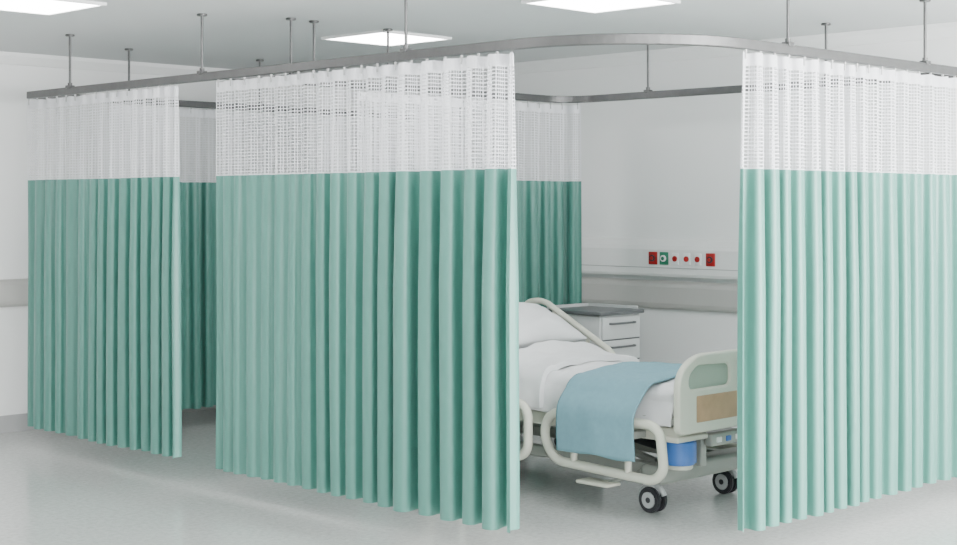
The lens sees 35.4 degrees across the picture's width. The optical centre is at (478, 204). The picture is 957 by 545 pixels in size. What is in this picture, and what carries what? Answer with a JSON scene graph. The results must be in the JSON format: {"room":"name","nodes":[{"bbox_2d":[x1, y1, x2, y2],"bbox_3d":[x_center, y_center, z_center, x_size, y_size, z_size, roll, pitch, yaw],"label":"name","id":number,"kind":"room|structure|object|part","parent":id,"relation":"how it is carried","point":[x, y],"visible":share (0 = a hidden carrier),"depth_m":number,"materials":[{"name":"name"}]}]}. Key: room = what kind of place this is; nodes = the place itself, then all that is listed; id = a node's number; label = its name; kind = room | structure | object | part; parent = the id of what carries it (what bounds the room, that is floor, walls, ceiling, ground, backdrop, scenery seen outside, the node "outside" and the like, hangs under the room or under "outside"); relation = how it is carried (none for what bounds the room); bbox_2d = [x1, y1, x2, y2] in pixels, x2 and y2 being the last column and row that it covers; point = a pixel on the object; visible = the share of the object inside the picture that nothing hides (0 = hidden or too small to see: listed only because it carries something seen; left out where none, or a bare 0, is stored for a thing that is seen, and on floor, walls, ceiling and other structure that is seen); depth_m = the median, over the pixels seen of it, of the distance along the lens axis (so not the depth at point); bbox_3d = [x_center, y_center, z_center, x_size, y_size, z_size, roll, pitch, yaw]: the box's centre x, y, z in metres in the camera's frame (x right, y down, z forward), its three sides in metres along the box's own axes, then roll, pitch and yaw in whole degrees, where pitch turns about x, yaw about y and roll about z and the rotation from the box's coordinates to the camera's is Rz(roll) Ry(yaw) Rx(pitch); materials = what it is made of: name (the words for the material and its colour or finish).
{"room":"hospital room","nodes":[
{"label":"hospital room","id":0,"kind":"room"},
{"bbox_2d":[0,64,346,415],"bbox_3d":[-5.342,0.285,9.733,11.610,2.890,0.100,0,0,-45],"label":"wall","id":1,"kind":"structure","parent":0,"point":[16,81],"depth_m":11.64,"materials":[{"name":"white paint"}]},
{"bbox_2d":[0,278,27,306],"bbox_3d":[-4.331,0.670,10.631,8.910,0.210,0.060,0,0,-45],"label":"trim","id":2,"kind":"structure","parent":1,"relation":"attached to","point":[13,292],"depth_m":11.39,"materials":[{"name":"plastic"}]},
{"bbox_2d":[0,405,215,432],"bbox_3d":[-5.271,1.665,9.725,11.498,0.130,0.012,0,0,-45],"label":"baseboard","id":3,"kind":"structure","parent":1,"relation":"attached to","point":[16,422],"depth_m":11.46,"materials":[{"name":"plastic"}]},
{"bbox_2d":[0,51,345,88],"bbox_3d":[-4.327,-1.115,10.628,8.910,0.089,0.070,0,0,-45],"label":"trim","id":4,"kind":"structure","parent":1,"relation":"attached to","point":[10,58],"depth_m":11.91,"materials":[{"name":"white"}]},
{"bbox_2d":[0,408,956,544],"bbox_3d":[-0.601,1.780,5.063,11.710,0.100,13.410,0,0,-45],"label":"floor","id":5,"kind":"structure","parent":0,"point":[56,488],"depth_m":8.44,"materials":[{"name":"plastic"}]},
{"bbox_2d":[547,303,643,444],"bbox_3d":[0.836,1.226,10.730,0.487,1.008,0.548,0,0,-45],"label":"base cabinet","id":6,"kind":"object","parent":5,"relation":"on","point":[617,326],"visible":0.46,"depth_m":10.56,"materials":[{"name":"plastic"}]},
{"bbox_3d":[1.002,1.020,10.566,0.410,0.140,0.018,0,0,-45],"label":"drawer","id":7,"kind":"part","parent":6,"relation":"part of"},
{"bbox_3d":[1.002,0.863,10.566,0.410,0.155,0.018,0,0,-45],"label":"drawer","id":8,"kind":"part","parent":6,"relation":"part of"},
{"bbox_3d":[1.018,0.830,10.551,0.276,0.015,0.038,0,0,-45],"label":"drawer handle","id":9,"kind":"part","parent":6,"relation":"part of","materials":[{"name":"grey metal"}]},
{"bbox_3d":[1.018,0.995,10.551,0.276,0.015,0.038,0,0,-45],"label":"drawer handle","id":10,"kind":"part","parent":6,"relation":"part of","materials":[{"name":"grey metal"}]},
{"bbox_2d":[519,298,736,512],"bbox_3d":[0.609,1.181,9.289,1.118,1.098,2.337,0,0,-45],"label":"hospital bed","id":11,"kind":"object","parent":5,"relation":"on","point":[705,384],"visible":0.43,"depth_m":8.42,"materials":[{"name":"white plastic"}]},
{"bbox_3d":[-0.016,1.331,9.173,0.056,0.411,0.931,0,0,-45],"label":"rail head","id":12,"kind":"part","parent":11,"relation":"part of","materials":[{"name":"beige plastic"}]},
{"bbox_2d":[519,302,586,348],"bbox_3d":[0.269,0.780,9.687,0.760,0.292,0.489,0,0,-45],"label":"pillow","id":13,"kind":"object","parent":11,"relation":"on","point":[537,324],"visible":0.48,"depth_m":9.60,"materials":[{"name":"white fabric"}]},
{"bbox_2d":[519,340,674,426],"bbox_3d":[0.905,1.045,9.021,1.004,0.385,1.332,0,0,-45],"label":"sheet","id":14,"kind":"object","parent":11,"relation":"on","point":[546,368],"visible":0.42,"depth_m":8.96,"materials":[{"name":"white fabric"}]},
{"bbox_2d":[556,361,681,461],"bbox_3d":[1.031,1.176,8.789,1.110,0.471,0.578,0,0,-45],"label":"throw blanket","id":15,"kind":"object","parent":14,"relation":"on","point":[596,409],"visible":0.65,"depth_m":8.45,"materials":[{"name":"blue fabric"}]},
{"bbox_3d":[0.697,1.357,8.460,0.056,0.359,0.925,0,0,-45],"label":"rail foot","id":16,"kind":"part","parent":11,"relation":"part of","materials":[{"name":"beige plastic"}]},
{"bbox_3d":[0.840,1.542,8.518,0.225,0.087,0.046,0,0,-23],"label":"brake pedal arm","id":17,"kind":"part","parent":11,"relation":"part of","materials":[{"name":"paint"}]},
{"bbox_3d":[0.735,1.375,8.867,0.044,0.231,0.810,0,0,-45],"label":"lift arm","id":18,"kind":"part","parent":11,"relation":"part of","materials":[{"name":"paint"}]},
{"bbox_2d":[639,484,666,496],"bbox_3d":[0.983,1.596,8.450,0.032,0.078,0.187,0,0,-45],"label":"hood","id":19,"kind":"object","parent":11,"relation":"attached to","point":[656,490],"depth_m":8.41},
{"bbox_3d":[1.117,1.452,8.344,0.150,0.027,0.150,0,0,-45],"label":"motor","id":20,"kind":"part","parent":11,"relation":"part of","materials":[{"name":"beige plastic"}]},
{"bbox_3d":[1.252,1.325,8.457,0.050,0.290,0.050,0,0,-45],"label":"footboard post","id":21,"kind":"part","parent":11,"relation":"part of","materials":[{"name":"paint"}]},
{"bbox_3d":[1.432,1.038,8.496,1.020,0.435,0.045,0,0,-45],"label":"footboard","id":22,"kind":"part","parent":11,"relation":"part of","materials":[{"name":"beige plastic"}]},
{"bbox_3d":[1.432,1.123,8.496,0.720,0.155,0.052,0,0,-45],"label":"footboard laminate panel","id":23,"kind":"part","parent":11,"relation":"part of","materials":[{"name":"beige laminate"}]},
{"bbox_3d":[1.485,1.320,8.613,0.560,0.070,0.060,0,0,-45],"label":"control panel","id":24,"kind":"part","parent":11,"relation":"part of","materials":[{"name":"paint"}]},
{"bbox_2d":[713,470,736,478],"bbox_3d":[1.485,1.596,9.008,0.032,0.078,0.187,0,0,-45],"label":"hood","id":25,"kind":"object","parent":11,"relation":"attached to","point":[732,474],"depth_m":8.96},
{"bbox_2d":[0,0,956,73],"bbox_3d":[-0.601,-1.210,5.063,11.710,0.100,13.410,0,0,-45],"label":"ceiling","id":26,"kind":"structure","parent":0,"point":[236,33],"depth_m":9.64,"materials":[{"name":"white paint"}]},
{"bbox_2d":[0,9,50,15],"bbox_3d":[-2.800,-1.151,8.811,0.640,0.017,0.020,0,0,-45],"label":"frame","id":27,"kind":"object","parent":26,"relation":"attached to","point":[0,9],"visible":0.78,"depth_m":8.90,"materials":[{"name":"white metal"}]},
{"bbox_2d":[0,0,96,13],"bbox_3d":[-2.581,-1.152,8.591,0.600,0.008,0.600,0,0,-45],"label":"ceiling light","id":28,"kind":"object","parent":26,"relation":"in","point":[36,6],"visible":1,"depth_m":8.63,"materials":[{"name":"white plastic"}]},
{"bbox_2d":[49,5,101,14],"bbox_3d":[-2.362,-1.151,8.811,0.020,0.017,0.600,0,0,-45],"label":"frame","id":29,"kind":"object","parent":26,"relation":"attached to","point":[97,5],"visible":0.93,"depth_m":8.81,"materials":[{"name":"white metal"}]},
{"bbox_2d":[54,0,106,5],"bbox_3d":[-2.362,-1.151,8.372,0.640,0.017,0.020,0,0,-45],"label":"frame","id":30,"kind":"object","parent":26,"relation":"attached to","point":[73,1],"visible":1,"depth_m":8.50,"materials":[{"name":"white metal"}]},
{"bbox_2d":[35,48,408,118],"bbox_3d":[-1.854,-0.955,11.863,3.625,0.409,0.071,0,0,-45],"label":"track","id":31,"kind":"object","parent":26,"relation":"hanging from","point":[182,103],"visible":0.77,"depth_m":11.65,"materials":[{"name":"metal"}]},
{"bbox_3d":[-2.591,-0.973,11.121,0.017,0.355,0.017,0,0,-45],"label":"drop rod","id":32,"kind":"part","parent":31,"relation":"part of","materials":[{"name":"metal"}]},
{"bbox_3d":[-1.866,-0.775,11.875,3.625,0.050,0.038,0,0,-45],"label":"rail","id":33,"kind":"part","parent":31,"relation":"part of","materials":[{"name":"metal"}]},
{"bbox_2d":[112,104,353,409],"bbox_3d":[-1.886,0.408,11.853,2.304,2.320,0.105,0,0,-45],"label":"privacy curtain","id":34,"kind":"object","parent":31,"relation":"hanging from","point":[198,240],"visible":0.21,"depth_m":11.59,"materials":[{"name":"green fabric"}]},
{"bbox_2d":[323,30,381,38],"bbox_3d":[-0.856,-1.151,10.133,0.020,0.017,0.600,0,0,-45],"label":"frame","id":35,"kind":"object","parent":26,"relation":"attached to","point":[373,31],"visible":1,"depth_m":10.11,"materials":[{"name":"white metal"}]},
{"bbox_2d":[321,37,389,45],"bbox_3d":[-0.856,-1.151,10.571,0.640,0.017,0.020,0,0,-45],"label":"frame","id":36,"kind":"object","parent":26,"relation":"attached to","point":[321,37],"visible":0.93,"depth_m":10.54,"materials":[{"name":"white metal"}]},
{"bbox_2d":[333,32,439,44],"bbox_3d":[-0.636,-1.152,10.352,0.600,0.008,0.600,0,0,-45],"label":"ceiling light","id":37,"kind":"object","parent":26,"relation":"in","point":[376,38],"visible":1,"depth_m":10.34,"materials":[{"name":"white plastic"}]},
{"bbox_2d":[380,29,451,39],"bbox_3d":[-0.417,-1.151,10.133,0.640,0.017,0.020,0,0,-45],"label":"frame","id":38,"kind":"object","parent":26,"relation":"attached to","point":[381,30],"visible":1,"depth_m":10.14,"materials":[{"name":"white metal"}]},
{"bbox_2d":[390,39,447,45],"bbox_3d":[-0.417,-1.151,10.571,0.020,0.017,0.600,0,0,-45],"label":"frame","id":39,"kind":"object","parent":26,"relation":"attached to","point":[440,39],"visible":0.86,"depth_m":10.54,"materials":[{"name":"white metal"}]},
{"bbox_2d":[27,0,956,98],"bbox_3d":[-0.205,-0.955,8.579,6.653,0.409,2.774,0,0,12],"label":"track","id":40,"kind":"object","parent":26,"relation":"hanging from","point":[787,47],"visible":1,"depth_m":7.79,"materials":[{"name":"metal"}]},
{"bbox_3d":[-2.777,-0.973,10.197,0.017,0.355,0.017,0,0,-45],"label":"drop rod","id":41,"kind":"part","parent":40,"relation":"part of","materials":[{"name":"metal"}]},
{"bbox_2d":[27,84,181,458],"bbox_3d":[-2.521,0.409,9.945,0.104,2.322,1.894,0,0,-45],"label":"privacy curtain","id":42,"kind":"object","parent":40,"relation":"hanging from","point":[104,254],"visible":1,"depth_m":9.79,"materials":[{"name":"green fabric"}]},
{"bbox_3d":[-1.677,-0.973,9.097,0.017,0.355,0.017,0,0,-45],"label":"drop rod","id":43,"kind":"part","parent":40,"relation":"part of","materials":[{"name":"metal"}]},
{"bbox_2d":[216,51,519,532],"bbox_3d":[-0.689,0.415,8.116,0.173,2.334,2.489,0,0,-45],"label":"privacy curtain","id":44,"kind":"object","parent":40,"relation":"hanging from","point":[368,321],"visible":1,"depth_m":7.88,"materials":[{"name":"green fabric"}]},
{"bbox_3d":[-0.377,-0.973,7.797,0.017,0.355,0.017,0,0,-45],"label":"drop rod","id":45,"kind":"part","parent":40,"relation":"part of","materials":[{"name":"metal"}]},
{"bbox_3d":[-0.205,-0.775,8.579,6.653,0.050,2.774,0,0,12],"label":"rail","id":46,"kind":"part","parent":40,"relation":"part of","materials":[{"name":"metal"}]},
{"bbox_3d":[1.544,-0.973,7.484,0.017,0.355,0.017,0,0,-45],"label":"drop rod","id":47,"kind":"part","parent":40,"relation":"part of","materials":[{"name":"metal"}]},
{"bbox_2d":[737,49,956,531],"bbox_3d":[2.136,0.412,8.082,2.451,2.328,0.120,0,0,-45],"label":"privacy curtain","id":48,"kind":"object","parent":40,"relation":"hanging from","point":[847,284],"visible":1,"depth_m":7.79,"materials":[{"name":"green fabric"}]},
{"bbox_3d":[2.517,-0.973,8.457,0.017,0.355,0.017,0,0,-45],"label":"drop rod","id":49,"kind":"part","parent":40,"relation":"part of","materials":[{"name":"metal"}]},
{"bbox_2d":[523,0,548,2],"bbox_3d":[0.474,-1.151,8.280,0.020,0.017,0.600,0,0,-45],"label":"frame","id":50,"kind":"object","parent":26,"relation":"attached to","point":[524,1],"visible":1,"depth_m":8.44,"materials":[{"name":"white metal"}]},
{"bbox_2d":[521,0,595,13],"bbox_3d":[0.474,-1.151,8.719,0.640,0.017,0.020,0,0,-45],"label":"frame","id":51,"kind":"object","parent":26,"relation":"attached to","point":[521,0],"visible":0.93,"depth_m":8.69,"materials":[{"name":"white metal"}]},
{"bbox_2d":[224,18,956,102],"bbox_3d":[0.699,-0.955,8.937,3.097,0.409,3.214,0,0,-45],"label":"track","id":52,"kind":"object","parent":26,"relation":"hanging from","point":[646,94],"visible":0.64,"depth_m":10.23,"materials":[{"name":"metal"}]},
{"bbox_3d":[-1.163,-0.973,9.302,0.017,0.355,0.017,0,0,-45],"label":"drop rod","id":53,"kind":"part","parent":52,"relation":"part of","materials":[{"name":"metal"}]},
{"bbox_3d":[-1.034,-0.973,9.431,0.017,0.355,0.017,0,0,-45],"label":"drop rod","id":54,"kind":"part","parent":52,"relation":"part of","materials":[{"name":"metal"}]},
{"bbox_3d":[-0.596,-0.973,9.870,0.017,0.355,0.017,0,0,-45],"label":"drop rod","id":55,"kind":"part","parent":52,"relation":"part of","materials":[{"name":"metal"}]},
{"bbox_2d":[358,90,581,308],"bbox_3d":[-0.022,0.407,10.392,2.070,2.319,0.168,0,0,-45],"label":"privacy curtain","id":56,"kind":"object","parent":52,"relation":"hanging from","point":[549,216],"visible":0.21,"depth_m":10.94,"materials":[{"name":"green fabric"}]},
{"bbox_3d":[0.699,-0.775,8.928,3.084,0.050,3.201,0,0,-45],"label":"rail","id":57,"kind":"part","parent":52,"relation":"part of","materials":[{"name":"metal"}]},
{"bbox_3d":[1.196,-0.973,10.584,0.017,0.355,0.017,0,0,-45],"label":"drop rod","id":58,"kind":"part","parent":52,"relation":"part of","materials":[{"name":"metal"}]},
{"bbox_3d":[2.216,-0.973,9.565,0.017,0.355,0.017,0,0,-45],"label":"drop rod","id":59,"kind":"part","parent":52,"relation":"part of","materials":[{"name":"metal"}]},
{"bbox_2d":[533,0,668,11],"bbox_3d":[0.693,-1.152,8.499,0.600,0.008,0.600,0,0,-45],"label":"ceiling light","id":60,"kind":"object","parent":26,"relation":"in","point":[586,5],"visible":1,"depth_m":8.59,"materials":[{"name":"white plastic"}]},
{"bbox_2d":[595,3,675,12],"bbox_3d":[0.912,-1.151,8.719,0.020,0.017,0.600,0,0,-45],"label":"frame","id":61,"kind":"object","parent":26,"relation":"attached to","point":[666,3],"visible":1,"depth_m":8.71,"materials":[{"name":"white metal"}]},
{"bbox_2d":[657,0,680,3],"bbox_3d":[0.912,-1.151,8.280,0.640,0.017,0.020,0,0,-45],"label":"frame","id":62,"kind":"object","parent":26,"relation":"attached to","point":[669,1],"visible":1,"depth_m":8.46,"materials":[{"name":"white metal"}]},
{"bbox_2d":[348,37,956,427],"bbox_3d":[3.504,0.285,9.168,0.100,2.890,13.410,0,0,-45],"label":"wall","id":63,"kind":"structure","parent":0,"point":[656,168],"depth_m":11.16,"materials":[{"name":"white paint"}]},
{"bbox_2d":[353,22,956,83],"bbox_3d":[2.549,-1.115,10.002,0.070,0.089,10.540,0,0,-45],"label":"trim","id":64,"kind":"structure","parent":63,"relation":"attached to","point":[949,29],"depth_m":10.97,"materials":[{"name":"white"}]},
{"bbox_2d":[582,277,736,312],"bbox_3d":[2.553,0.670,10.006,0.060,0.210,10.540,0,0,-45],"label":"trim","id":65,"kind":"structure","parent":63,"relation":"attached to","point":[658,294],"depth_m":11.15,"materials":[{"name":"plastic"}]},
{"bbox_2d":[582,237,737,279],"bbox_3d":[2.301,0.393,10.221,0.111,0.275,7.200,0,0,-45],"label":"medical service trunking","id":66,"kind":"object","parent":63,"relation":"attached to","point":[713,259],"visible":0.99,"depth_m":11.14,"materials":[{"name":"plastic"}]},
{"bbox_2d":[649,252,656,264],"bbox_3d":[1.300,0.395,11.172,0.012,0.095,0.078,0,0,-45],"label":"outlet plate","id":67,"kind":"object","parent":66,"relation":"attached to","point":[652,255],"depth_m":11.16,"materials":[{"name":"red plastic"}]},
{"bbox_2d":[660,252,667,264],"bbox_3d":[1.373,0.395,11.099,0.012,0.095,0.078,0,0,-45],"label":"outlet plate","id":68,"kind":"object","parent":66,"relation":"attached to","point":[663,255],"depth_m":11.08,"materials":[{"name":"green plastic"}]},
{"bbox_2d":[672,253,678,264],"bbox_3d":[1.448,0.395,11.024,0.012,0.085,0.060,0,0,-45],"label":"outlet plate","id":69,"kind":"object","parent":66,"relation":"attached to","point":[675,256],"depth_m":11.01,"materials":[{"name":"white plastic"}]},
{"bbox_2d":[683,253,690,264],"bbox_3d":[1.522,0.395,10.950,0.012,0.085,0.060,0,0,-45],"label":"outlet plate","id":70,"kind":"object","parent":66,"relation":"attached to","point":[686,256],"depth_m":10.94,"materials":[{"name":"white plastic"}]},
{"bbox_2d":[694,254,701,264],"bbox_3d":[1.592,0.395,10.880,0.012,0.085,0.060,0,0,-45],"label":"outlet plate","id":71,"kind":"object","parent":66,"relation":"attached to","point":[697,257],"depth_m":10.87,"materials":[{"name":"white plastic"}]},
{"bbox_2d":[706,253,714,266],"bbox_3d":[1.671,0.395,10.801,0.012,0.095,0.078,0,0,-45],"label":"outlet plate","id":72,"kind":"object","parent":66,"relation":"attached to","point":[710,257],"depth_m":10.79,"materials":[{"name":"red plastic"}]},
{"bbox_2d":[672,424,736,443],"bbox_3d":[3.464,1.665,9.128,0.012,0.130,13.210,0,0,-45],"label":"baseboard","id":73,"kind":"structure","parent":63,"relation":"attached to","point":[672,424],"depth_m":10.84,"materials":[{"name":"plastic"}]}
]}

